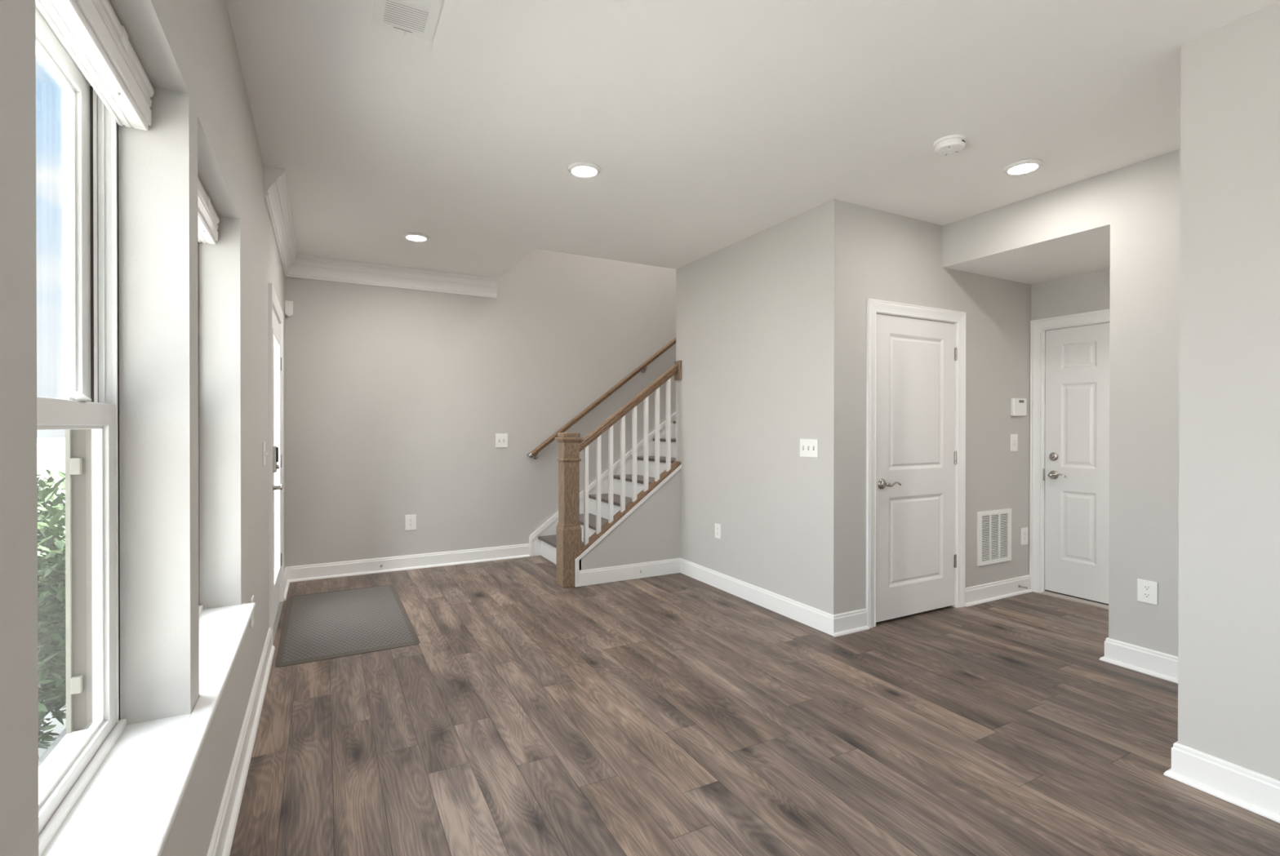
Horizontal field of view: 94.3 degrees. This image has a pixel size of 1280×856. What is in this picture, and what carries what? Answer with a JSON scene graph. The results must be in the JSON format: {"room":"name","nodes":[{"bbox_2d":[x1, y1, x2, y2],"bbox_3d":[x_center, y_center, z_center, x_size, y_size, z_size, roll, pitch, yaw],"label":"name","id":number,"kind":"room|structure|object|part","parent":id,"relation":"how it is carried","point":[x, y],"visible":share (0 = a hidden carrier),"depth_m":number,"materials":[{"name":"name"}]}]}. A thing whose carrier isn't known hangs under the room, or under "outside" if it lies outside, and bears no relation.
{"room":"empty living room","nodes":[
{"label":"empty living room","id":0,"kind":"room"},
{"bbox_2d":[0,0,285,855],"bbox_3d":[-0.955,0.005,0.961,0.218,2.801,8.993,0,0,-28],"label":"wall","id":1,"kind":"structure","parent":0,"point":[177,291],"depth_m":1.39,"materials":[{"name":"paint"}]},
{"bbox_2d":[35,4,126,855],"bbox_3d":[-1.017,-0.045,0.957,0.100,1.492,0.850,0,0,-28],"label":"window","id":2,"kind":"structure","parent":1,"relation":"in","point":[87,409],"depth_m":1.29,"materials":[{"name":"white plastic"}]},
{"bbox_3d":[-1.038,-0.381,0.944,0.032,0.749,0.826,0,0,-28],"label":"sash","id":3,"kind":"part","parent":2,"relation":"part of","materials":[{"name":"white plastic"}]},
{"bbox_3d":[-0.999,0.308,0.968,0.029,0.719,0.826,0,0,-28],"label":"sash","id":4,"kind":"part","parent":2,"relation":"part of","materials":[{"name":"white plastic"}]},
{"bbox_3d":[-1.038,-0.045,0.946,0.054,1.492,0.850,0,0,-28],"label":"frame","id":5,"kind":"part","parent":2,"relation":"part of","materials":[{"name":"plastic"}]},
{"bbox_2d":[35,0,154,130],"bbox_3d":[-0.953,-0.734,0.988,0.064,0.114,0.830,0,0,-28],"label":"window blind","id":6,"kind":"object","parent":2,"relation":"attached to","point":[91,32],"visible":1,"depth_m":1.12,"materials":[{"name":"plastic"}]},
{"bbox_2d":[40,602,255,855],"bbox_3d":[-0.904,0.691,1.013,0.174,0.019,2.832,0,0,-28],"label":"window sill","id":7,"kind":"structure","parent":1,"relation":"attached to","point":[130,806],"depth_m":1.17,"materials":[{"name":"paint"}]},
{"bbox_2d":[198,340,203,614],"bbox_3d":[-1.471,-0.049,1.810,0.100,1.492,0.861,0,0,-28],"label":"window","id":8,"kind":"structure","parent":1,"relation":"in","point":[201,606],"depth_m":2.20,"materials":[{"name":"white plastic"}]},
{"bbox_2d":[197,176,219,244],"bbox_3d":[-1.408,-0.738,1.841,0.064,0.114,0.841,0,0,-28],"label":"window blind","id":9,"kind":"object","parent":1,"relation":"attached to","point":[208,220],"visible":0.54,"depth_m":2.04,"materials":[{"name":"plastic"}]},
{"bbox_3d":[-1.413,-0.694,1.838,0.052,0.018,0.841,0,0,-28],"label":"rail","id":10,"kind":"part","parent":9,"relation":"part of","materials":[{"name":"plastic"}]},
{"bbox_2d":[206,567,289,855],"bbox_3d":[-0.817,1.223,0.971,0.030,0.125,8.873,0,0,-28],"label":"baseboard","id":11,"kind":"structure","parent":1,"relation":"attached to","point":[220,845],"depth_m":2.16,"materials":[{"name":"paint"}]},
{"bbox_2d":[250,595,253,628],"bbox_3d":[-1.696,0.803,2.596,0.008,0.125,0.080,0,0,-28],"label":"wall outlet","id":12,"kind":"object","parent":1,"relation":"attached to","point":[252,597],"visible":0.52,"depth_m":2.58,"materials":[{"name":"white plastic"}]},
{"bbox_2d":[262,442,267,466],"bbox_3d":[-1.970,0.136,3.121,0.020,0.125,0.075,0,0,-28],"label":"light switch","id":13,"kind":"object","parent":1,"relation":"attached to","point":[264,453],"visible":1,"depth_m":3.09,"materials":[{"name":"white plastic"}]},
{"bbox_3d":[-1.976,0.136,3.118,0.006,0.125,0.075,0,0,-28],"label":"plate","id":14,"kind":"part","parent":13,"relation":"part of","materials":[{"name":"white plastic"}]},
{"bbox_2d":[268,283,284,645],"bbox_3d":[-2.377,0.218,3.885,0.019,2.108,1.066,0,0,-28],"label":"trim","id":15,"kind":"structure","parent":1,"relation":"attached to","point":[273,302],"depth_m":3.42,"materials":[{"name":"paint"}]},
{"bbox_2d":[272,307,283,644],"bbox_3d":[-2.467,0.233,3.837,0.310,2.140,1.070,0,0,-28],"label":"door","id":16,"kind":"structure","parent":1,"relation":"in","point":[277,486],"depth_m":4.14,"materials":[{"name":"paint"}]},
{"bbox_3d":[-2.481,0.258,3.829,0.218,2.030,0.910,0,0,-28],"label":"frame","id":17,"kind":"part","parent":16,"relation":"part of","materials":[{"name":"paint"}]},
{"bbox_3d":[-2.200,0.359,3.597,0.064,0.068,0.152,0,0,-28],"label":"lever","id":18,"kind":"part","parent":16,"relation":"part of","materials":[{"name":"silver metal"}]},
{"bbox_2d":[263,165,498,297],"bbox_3d":[-1.696,-1.327,4.434,1.742,0.168,1.913,0,0,-28],"label":"trim","id":19,"kind":"structure","parent":1,"relation":"attached to","point":[294,264],"depth_m":5.03,"materials":[{"name":"paint"}]},
{"bbox_2d":[284,248,675,567],"bbox_3d":[0.315,-1.353,6.657,7.382,5.470,0.120,0,0,-28],"label":"wall","id":20,"kind":"structure","parent":0,"point":[397,400],"depth_m":5.50,"materials":[{"name":"paint"}]},
{"bbox_2d":[284,300,293,316],"bbox_3d":[-2.876,-0.977,4.863,0.056,0.124,0.050,0,0,-28],"label":"sensor","id":21,"kind":"object","parent":20,"relation":"attached to","point":[288,304],"visible":1,"depth_m":4.85,"materials":[{"name":"white plastic"}]},
{"bbox_2d":[286,543,529,582],"bbox_3d":[-1.999,1.204,5.351,2.062,0.125,0.030,0,0,-28],"label":"baseboard","id":22,"kind":"structure","parent":20,"relation":"attached to","point":[366,566],"depth_m":5.29,"materials":[{"name":"paint"}]},
{"bbox_2d":[405,514,416,530],"bbox_3d":[-2.059,0.849,5.330,0.092,0.138,0.008,0,0,-28],"label":"wall outlet","id":23,"kind":"object","parent":20,"relation":"attached to","point":[411,520],"visible":1,"depth_m":5.33,"materials":[{"name":"white plastic"}]},
{"bbox_2d":[495,433,507,448],"bbox_3d":[-1.329,0.121,5.708,0.118,0.134,0.020,0,0,-28],"label":"light switch","id":24,"kind":"object","parent":20,"relation":"attached to","point":[501,439],"visible":1,"depth_m":5.71,"materials":[{"name":"white plastic"}]},
{"bbox_2d":[527,337,675,459],"bbox_3d":[0.422,-1.008,6.596,3.452,2.632,0.096,0,0,-28],"label":"wall handrail","id":25,"kind":"object","parent":20,"relation":"attached to","point":[534,454],"visible":0.71,"depth_m":6.12,"materials":[{"name":"brown wood"}]},
{"bbox_2d":[579,469,680,570],"bbox_3d":[-0.098,0.797,5.018,0.990,0.943,0.080,0,0,-28],"label":"wall","id":26,"kind":"structure","parent":0,"point":[651,532],"depth_m":5.06,"materials":[{"name":"paint"}]},
{"bbox_2d":[555,360,681,587],"bbox_3d":[-0.165,0.339,5.019,1.104,1.860,0.189,0,0,-28],"label":"stair railing","id":27,"kind":"object","parent":26,"relation":"on","point":[569,545],"visible":1,"depth_m":4.87,"materials":[{"name":"brown wood"}]},
{"bbox_3d":[-0.576,0.449,4.807,0.131,0.700,0.131,0,0,-28],"label":"newel post","id":28,"kind":"part","parent":27,"relation":"part of","materials":[{"name":"brown wood"}]},
{"bbox_3d":[-0.090,-0.184,5.018,0.931,0.767,0.062,0,0,-28],"label":"handrail","id":29,"kind":"part","parent":27,"relation":"part of","materials":[{"name":"brown wood"}]},
{"bbox_3d":[-0.091,0.663,5.024,0.970,0.735,0.102,0,0,-28],"label":"shoe rail","id":30,"kind":"part","parent":27,"relation":"part of","materials":[{"name":"brown wood"}]},
{"bbox_2d":[574,464,681,586],"bbox_3d":[-0.077,0.794,4.974,0.994,0.949,0.017,0,0,-28],"label":"trim","id":31,"kind":"structure","parent":26,"relation":"attached to","point":[577,559],"depth_m":4.89,"materials":[{"name":"paint"}]},
{"bbox_2d":[577,558,679,586],"bbox_3d":[-0.076,1.206,4.978,0.990,0.125,0.014,0,0,-28],"label":"baseboard","id":32,"kind":"structure","parent":26,"relation":"attached to","point":[631,571],"depth_m":4.96,"materials":[{"name":"paint"}]},
{"bbox_2d":[675,204,822,610],"bbox_3d":[0.776,-0.069,4.531,0.100,2.681,1.754,0,0,-28],"label":"wall","id":33,"kind":"structure","parent":0,"point":[748,311],"depth_m":4.32,"materials":[{"name":"paint"}]},
{"bbox_2d":[715,523,720,539],"bbox_3d":[0.619,0.820,4.715,0.008,0.116,0.080,0,0,-28],"label":"wall outlet","id":34,"kind":"object","parent":33,"relation":"attached to","point":[717,526],"visible":1,"depth_m":4.71,"materials":[{"name":"white plastic"}]},
{"bbox_2d":[680,558,833,635],"bbox_3d":[0.771,1.209,4.424,0.014,0.125,1.788,0,0,-28],"label":"baseboard","id":35,"kind":"structure","parent":33,"relation":"attached to","point":[819,620],"depth_m":4.22,"materials":[{"name":"paint"}]},
{"bbox_2d":[800,439,817,457],"bbox_3d":[1.084,0.130,3.827,0.020,0.118,0.160,0,0,-28],"label":"light switch","id":36,"kind":"object","parent":33,"relation":"attached to","point":[808,447],"visible":1,"depth_m":3.82,"materials":[{"name":"white plastic"}]},
{"bbox_2d":[226,0,1279,278],"bbox_3d":[1.404,-1.539,2.142,5.497,0.280,8.873,0,0,-28],"label":"ceiling","id":37,"kind":"structure","parent":0,"point":[708,126],"depth_m":2.62,"materials":[{"name":"paint"}]},
{"bbox_2d":[372,0,443,41],"bbox_3d":[-0.747,-1.391,1.924,0.198,0.016,0.390,0,0,-28],"label":"ceiling vent","id":38,"kind":"object","parent":37,"relation":"in","point":[419,19],"visible":1,"depth_m":2.01,"materials":[{"name":"white plastic"}]},
{"bbox_2d":[403,232,429,241],"bbox_3d":[-1.645,-1.401,4.361,0.180,0.017,0.180,0,0,-28],"label":"recessed light","id":39,"kind":"object","parent":37,"relation":"in","point":[416,237],"visible":1,"depth_m":4.33,"materials":[{"name":"white plastic"}]},
{"bbox_2d":[567,161,600,177],"bbox_3d":[-0.302,-1.396,3.215,0.180,0.017,0.180,0,0,-28],"label":"recessed light","id":40,"kind":"object","parent":37,"relation":"in","point":[580,169],"visible":1,"depth_m":3.19,"materials":[{"name":"white plastic"}]},
{"bbox_2d":[933,134,966,155],"bbox_3d":[1.517,-1.379,2.904,0.146,0.048,0.146,0,0,-28],"label":"smoke detector","id":41,"kind":"object","parent":37,"relation":"attached to","point":[951,144],"visible":1,"depth_m":2.87,"materials":[{"name":"white plastic"}]},
{"bbox_2d":[1003,159,1043,174],"bbox_3d":[2.052,-1.395,3.179,0.180,0.017,0.180,0,0,-28],"label":"recessed light","id":42,"kind":"object","parent":37,"relation":"in","point":[1023,166],"visible":1,"depth_m":3.15,"materials":[{"name":"white plastic"}]},
{"bbox_2d":[229,555,1279,855],"bbox_3d":[1.437,1.341,2.172,5.179,0.120,8.873,0,0,-28],"label":"floor","id":43,"kind":"structure","parent":0,"point":[677,714],"depth_m":2.47,"materials":[{"name":"laminate"}]},
{"bbox_2d":[275,584,419,667],"bbox_3d":[-1.968,1.267,3.977,0.736,0.012,1.476,0,0,-28],"label":"door mat","id":44,"kind":"object","parent":43,"relation":"on","point":[327,625],"visible":1,"depth_m":3.79,"materials":[{"name":"fabric"}]},
{"bbox_2d":[528,412,675,564],"bbox_3d":[0.820,-0.206,6.205,3.720,2.939,1.159,0,0,-28],"label":"staircase","id":45,"kind":"structure","parent":43,"relation":"on","point":[542,542],"depth_m":5.98,"materials":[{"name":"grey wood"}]},
{"bbox_2d":[821,199,1031,614],"bbox_3d":[2.153,-0.067,4.214,2.232,2.681,0.100,0,0,-28],"label":"wall","id":46,"kind":"structure","parent":0,"point":[868,253],"depth_m":3.96,"materials":[{"name":"paint"}]},
{"bbox_2d":[866,298,965,628],"bbox_3d":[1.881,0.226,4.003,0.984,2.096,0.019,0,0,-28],"label":"trim","id":47,"kind":"structure","parent":46,"relation":"attached to","point":[873,306],"depth_m":3.87,"materials":[{"name":"paint"}]},
{"bbox_2d":[875,313,956,622],"bbox_3d":[1.890,0.259,4.007,0.832,1.994,0.099,0,0,-28],"label":"door","id":48,"kind":"structure","parent":46,"relation":"in","point":[916,455],"depth_m":4.01,"materials":[{"name":"paint"}]},
{"bbox_3d":[1.623,0.363,3.845,0.157,0.068,0.064,0,0,-28],"label":"lever","id":49,"kind":"part","parent":48,"relation":"part of","materials":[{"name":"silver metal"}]},
{"bbox_2d":[833,574,1031,637],"bbox_3d":[2.117,1.211,4.127,2.142,0.125,0.030,0,0,-28],"label":"baseboard","id":50,"kind":"structure","parent":46,"relation":"attached to","point":[855,621],"depth_m":4.30,"materials":[{"name":"paint"}]},
{"bbox_2d":[977,508,1011,566],"bbox_3d":[2.640,0.808,4.415,0.408,0.394,0.010,0,0,-28],"label":"air vent","id":51,"kind":"object","parent":46,"relation":"in","point":[993,526],"visible":1,"depth_m":4.41,"materials":[{"name":"white plastic"}]},
{"bbox_2d":[1010,434,1017,451],"bbox_3d":[2.858,0.112,4.522,0.090,0.132,0.020,0,0,-28],"label":"light switch","id":52,"kind":"object","parent":46,"relation":"attached to","point":[1014,437],"visible":1,"depth_m":4.52,"materials":[{"name":"white plastic"}]},
{"bbox_2d":[1010,398,1026,416],"bbox_3d":[2.895,-0.159,4.534,0.164,0.134,0.032,0,0,-28],"label":"thermostat","id":53,"kind":"object","parent":46,"relation":"attached to","point":[1018,406],"visible":1,"depth_m":4.51,"materials":[{"name":"white plastic"}]},
{"bbox_2d":[1021,527,1027,545],"bbox_3d":[2.980,0.839,4.597,0.088,0.134,0.008,0,0,-28],"label":"wall outlet","id":54,"kind":"object","parent":46,"relation":"attached to","point":[1024,531],"visible":1,"depth_m":4.59,"materials":[{"name":"white plastic"}]},
{"bbox_2d":[942,224,1110,284],"bbox_3d":[3.204,-1.140,3.207,1.079,0.051,2.658,0,0,-28],"label":"ceiling","id":55,"kind":"structure","parent":0,"point":[1087,251],"depth_m":3.96,"materials":[{"name":"paint"}]},
{"bbox_2d":[942,148,1180,657],"bbox_3d":[2.571,-0.064,3.378,0.120,2.681,1.768,0,0,-28],"label":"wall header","id":56,"kind":"structure","parent":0,"point":[1140,202],"depth_m":3.15,"materials":[{"name":"paint"}]},
{"bbox_2d":[1099,637,1177,684],"bbox_3d":[2.774,1.216,3.001,0.180,0.125,0.700,0,0,-28],"label":"baseboard","id":57,"kind":"object","parent":56,"relation":"attached to","point":[1158,664],"visible":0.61,"depth_m":3.11,"materials":[{"name":"paint"}]},
{"bbox_2d":[1137,578,1157,604],"bbox_3d":[2.649,0.855,3.098,0.008,0.117,0.086,0,0,-28],"label":"wall outlet","id":58,"kind":"object","parent":56,"relation":"attached to","point":[1147,591],"visible":1,"depth_m":3.09,"materials":[{"name":"white plastic"}]},
{"bbox_2d":[1142,585,1151,591],"bbox_3d":[2.647,0.835,3.096,0.002,0.028,0.034,0,0,-28],"label":"receptacle","id":59,"kind":"object","parent":58,"relation":"attached to","point":[1145,588],"depth_m":3.10,"materials":[{"name":"white plastic"}]},
{"bbox_2d":[1142,592,1151,598],"bbox_3d":[2.647,0.874,3.097,0.002,0.028,0.034,0,0,-28],"label":"receptacle","id":60,"kind":"object","parent":58,"relation":"attached to","point":[1145,595],"depth_m":3.10,"materials":[{"name":"white plastic"}]},
{"bbox_2d":[1031,269,1110,320],"bbox_3d":[3.733,-0.064,3.493,0.120,2.681,2.658,0,0,-28],"label":"wall","id":61,"kind":"structure","parent":0,"point":[1087,292],"depth_m":4.38,"materials":[{"name":"paint"}]},
{"bbox_2d":[1029,309,1110,593],"bbox_3d":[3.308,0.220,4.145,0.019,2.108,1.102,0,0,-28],"label":"trim","id":62,"kind":"structure","parent":61,"relation":"attached to","point":[1037,327],"depth_m":4.58,"materials":[{"name":"paint"}]},
{"bbox_2d":[1041,322,1110,609],"bbox_3d":[3.336,0.265,4.163,0.152,2.018,0.922,0,0,-28],"label":"door","id":63,"kind":"structure","parent":61,"relation":"in","point":[1076,472],"depth_m":4.36,"materials":[{"name":"paint"}]},
{"bbox_3d":[3.104,0.357,4.558,0.014,0.090,0.008,0,0,-28],"label":"strike plate","id":64,"kind":"part","parent":63,"relation":"part of","materials":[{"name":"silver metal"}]},
{"bbox_3d":[3.132,0.358,4.453,0.064,0.068,0.147,0,0,-28],"label":"lever","id":65,"kind":"part","parent":63,"relation":"part of","materials":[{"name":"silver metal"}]},
{"bbox_2d":[1177,1,1279,781],"bbox_3d":[3.013,-0.051,0.352,0.120,2.681,4.190,0,0,-28],"label":"wall","id":66,"kind":"structure","parent":0,"point":[1228,620],"depth_m":2.05,"materials":[{"name":"paint"}]},
{"bbox_2d":[1163,741,1279,823],"bbox_3d":[3.394,1.227,0.578,1.062,0.125,4.220,0,0,-28],"label":"baseboard","id":67,"kind":"structure","parent":66,"relation":"attached to","point":[1254,792],"depth_m":2.05,"materials":[{"name":"paint"}]},
{"label":"outside","id":68,"kind":"structure","parent":0,"visible":0},
{"bbox_2d":[36,437,66,758],"bbox_3d":[-48.094,1.811,25.382,58.950,0.100,150.000,0,0,-28],"label":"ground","id":69,"kind":"structure","parent":68,"point":[51,452],"depth_m":29.61,"materials":[{"name":"white"}]},
{"bbox_2d":[37,617,57,759],"bbox_3d":[-2.841,1.185,2.133,1.087,1.398,1.159,0,0,-28],"label":"shrub","id":70,"kind":"object","parent":69,"relation":"on","point":[42,708],"visible":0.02,"depth_m":2.44,"materials":[{"name":"green plant"}]},
{"bbox_2d":[37,464,65,645],"bbox_3d":[-4.592,1.028,4.122,1.757,1.693,1.760,0,0,36],"label":"shrub","id":71,"kind":"object","parent":69,"relation":"on","point":[42,484],"visible":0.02,"depth_m":4.30,"materials":[{"name":"green plant"}]},
{"bbox_2d":[37,485,66,746],"bbox_3d":[-3.503,1.066,3.112,1.344,1.624,1.347,0,0,5],"label":"shrub","id":72,"kind":"object","parent":69,"relation":"on","point":[51,582],"visible":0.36,"depth_m":3.12,"materials":[{"name":"green plant"}]},
{"bbox_3d":[-1.829,1.609,1.866,0.480,0.545,11.000,0,0,-28],"label":"porch base","id":73,"kind":"object","parent":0,"visible":0},
{"bbox_2d":[38,728,66,767],"bbox_3d":[-1.850,1.324,1.884,0.500,0.025,11.054,0,0,-28],"label":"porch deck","id":74,"kind":"object","parent":73,"relation":"on","point":[59,739],"visible":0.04,"depth_m":2.43,"materials":[{"name":"white"}]}
]}

